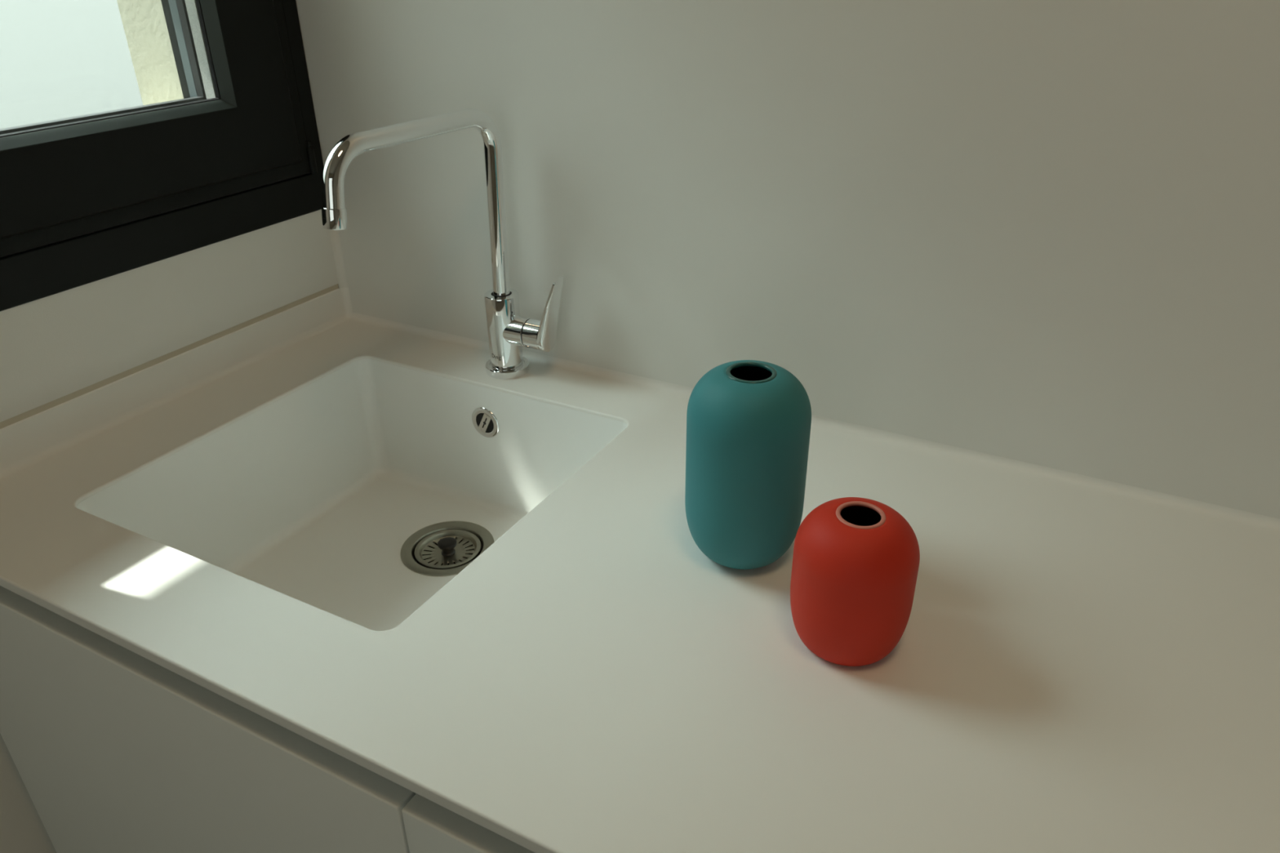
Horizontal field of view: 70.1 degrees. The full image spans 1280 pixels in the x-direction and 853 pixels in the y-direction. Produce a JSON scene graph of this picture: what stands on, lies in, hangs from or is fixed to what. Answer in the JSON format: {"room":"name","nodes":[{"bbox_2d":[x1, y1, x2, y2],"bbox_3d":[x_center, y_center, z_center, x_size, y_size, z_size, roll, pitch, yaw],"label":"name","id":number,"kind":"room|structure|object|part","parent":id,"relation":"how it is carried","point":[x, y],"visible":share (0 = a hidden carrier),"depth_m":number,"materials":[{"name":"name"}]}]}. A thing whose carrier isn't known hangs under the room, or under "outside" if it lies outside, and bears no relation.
{"room":"kitchen","nodes":[
{"label":"kitchen","id":0,"kind":"room"},
{"bbox_2d":[0,208,339,852],"bbox_3d":[-1.209,0.099,0.020,0.170,2.600,3.012,14,32,25],"label":"wall","id":1,"kind":"structure","parent":0,"point":[55,346],"depth_m":1.05,"materials":[{"name":"white paint"}]},
{"bbox_2d":[116,0,183,105],"bbox_3d":[-0.558,-0.740,1.025,0.104,0.988,0.134,14,32,25],"label":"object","id":2,"kind":"structure","parent":1,"relation":"attached to","point":[144,21],"depth_m":1.11,"materials":[{"name":"beige stone"}]},
{"bbox_2d":[0,0,324,311],"bbox_3d":[-0.617,-0.595,0.758,0.080,0.988,0.700,14,32,25],"label":"window","id":3,"kind":"structure","parent":1,"relation":"in","point":[85,199],"depth_m":1.03,"materials":[{"name":"black metal"}]},
{"bbox_3d":[-0.657,-0.605,0.748,0.012,0.820,0.591,14,32,25],"label":"frame","id":4,"kind":"part","parent":3,"relation":"part of","materials":[{"name":"black metal"}]},
{"bbox_2d":[0,284,338,429],"bbox_3d":[-0.572,-0.076,1.071,0.005,0.009,0.591,14,32,25],"label":"trim","id":5,"kind":"structure","parent":1,"relation":"attached to","point":[33,411],"depth_m":1.07,"materials":[{"name":"beige plastic"}]},
{"bbox_2d":[328,229,348,288],"bbox_3d":[-0.422,-0.248,1.275,0.009,0.115,0.009,14,32,25],"label":"trim","id":6,"kind":"structure","parent":1,"relation":"attached to","point":[335,234],"depth_m":1.28,"materials":[{"name":"white"}]},
{"bbox_2d":[0,287,1279,533],"bbox_3d":[0.876,0.311,0.401,3.285,0.059,0.600,14,32,25],"label":"backsplash","id":7,"kind":"structure","parent":1,"relation":"attached to","point":[24,443],"depth_m":1.05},
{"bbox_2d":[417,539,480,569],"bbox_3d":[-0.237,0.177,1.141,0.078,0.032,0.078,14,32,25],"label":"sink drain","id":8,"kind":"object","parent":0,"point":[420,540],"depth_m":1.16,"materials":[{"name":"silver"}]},
{"bbox_3d":[0.293,1.671,-0.021,3.800,0.150,3.450,14,32,25],"label":"floor","id":9,"kind":"structure","parent":0,"visible":0},
{"bbox_2d":[0,541,480,852],"bbox_3d":[-0.283,0.439,1.181,0.596,0.886,0.600,14,32,25],"label":"base cabinet","id":10,"kind":"object","parent":9,"relation":"on","point":[113,749],"visible":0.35,"depth_m":0.79,"materials":[{"name":"white paint"}]},
{"bbox_2d":[0,320,1279,852],"bbox_3d":[0.880,0.335,0.406,3.271,0.012,0.591,14,32,25],"label":"countertop","id":11,"kind":"structure","parent":10,"relation":"on","point":[1072,668],"depth_m":0.70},
{"bbox_2d":[76,359,626,631],"bbox_3d":[-0.284,0.136,1.022,0.439,0.220,0.437,14,32,25],"label":"sink","id":12,"kind":"object","parent":11,"relation":"in","point":[323,496],"visible":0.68,"depth_m":1.14,"materials":[{"name":"white ceramic"}]},
{"bbox_2d":[414,529,480,568],"bbox_3d":[-0.237,0.149,1.126,0.081,0.017,0.081,14,32,25],"label":"strainer","id":13,"kind":"object","parent":12,"relation":"in","point":[448,549],"visible":1,"depth_m":1.13,"materials":[{"name":"silver metal"}]},
{"bbox_3d":[-0.237,0.149,1.126,0.023,0.016,0.023,14,32,25],"label":"knob","id":14,"kind":"part","parent":13,"relation":"part of","materials":[{"name":"black plastic"}]},
{"bbox_2d":[321,107,564,379],"bbox_3d":[-0.195,-0.163,0.991,0.112,0.324,0.269,14,32,25],"label":"mixer tap","id":15,"kind":"object","parent":11,"relation":"on","point":[508,331],"visible":1,"depth_m":1.05,"materials":[{"name":"silver metal"}]},
{"bbox_3d":[-0.229,-0.206,0.981,0.023,0.238,0.253,16,33,28],"label":"spout","id":16,"kind":"part","parent":15,"relation":"part of","materials":[{"name":"silver metal"}]},
{"bbox_3d":[-0.126,-0.113,1.117,0.022,0.037,0.037,14,32,25],"label":"lever","id":17,"kind":"part","parent":15,"relation":"part of","materials":[{"name":"silver metal"}]},
{"bbox_3d":[-0.105,-0.134,1.093,0.027,0.097,0.038,14,32,25],"label":"blade","id":18,"kind":"part","parent":15,"relation":"part of","materials":[{"name":"silver metal"}]},
{"bbox_2d":[684,360,811,569],"bbox_3d":[0.090,0.033,0.778,0.102,0.177,0.102,12,31,21],"label":"vase","id":19,"kind":"object","parent":11,"relation":"on","point":[748,422],"visible":1,"depth_m":0.73,"materials":[{"name":"teal ceramic"}]},
{"bbox_2d":[790,497,919,666],"bbox_3d":[0.161,0.115,0.690,0.091,0.116,0.091,14,32,25],"label":"vase","id":20,"kind":"object","parent":11,"relation":"on","point":[856,560],"visible":1,"depth_m":0.66,"materials":[{"name":"red ceramic"}]},
{"bbox_2d":[401,793,534,852],"bbox_3d":[0.244,0.570,0.929,0.598,0.886,0.600,14,32,25],"label":"base cabinet","id":21,"kind":"object","parent":9,"relation":"on","point":[430,827],"visible":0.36,"depth_m":0.61,"materials":[{"name":"white paint"}]},
{"bbox_3d":[1.090,-0.190,0.522,3.670,2.600,0.188,14,32,25],"label":"wall","id":22,"kind":"structure","parent":0,"visible":0},
{"bbox_2d":[295,0,326,165],"bbox_3d":[-0.423,-0.929,0.918,0.009,1.653,0.012,14,32,25],"label":"trim","id":23,"kind":"structure","parent":22,"relation":"attached to","point":[299,6],"depth_m":1.17,"materials":[{"name":"white"}]},
{"bbox_2d":[300,0,1279,519],"bbox_3d":[1.021,-0.552,0.237,3.271,1.690,0.012,14,32,25],"label":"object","id":24,"kind":"structure","parent":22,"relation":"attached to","point":[1042,233],"depth_m":0.90,"materials":[{"name":"white paint"}]},
{"label":"outside","id":25,"kind":"structure","parent":0,"visible":0},
{"bbox_2d":[0,0,142,128],"bbox_3d":[-3.987,-1.618,4.012,8.830,0.170,16.000,14,32,25],"label":"sky","id":26,"kind":"structure","parent":25,"point":[60,59],"depth_m":3.10,"materials":[{"name":"grey"}]}
]}

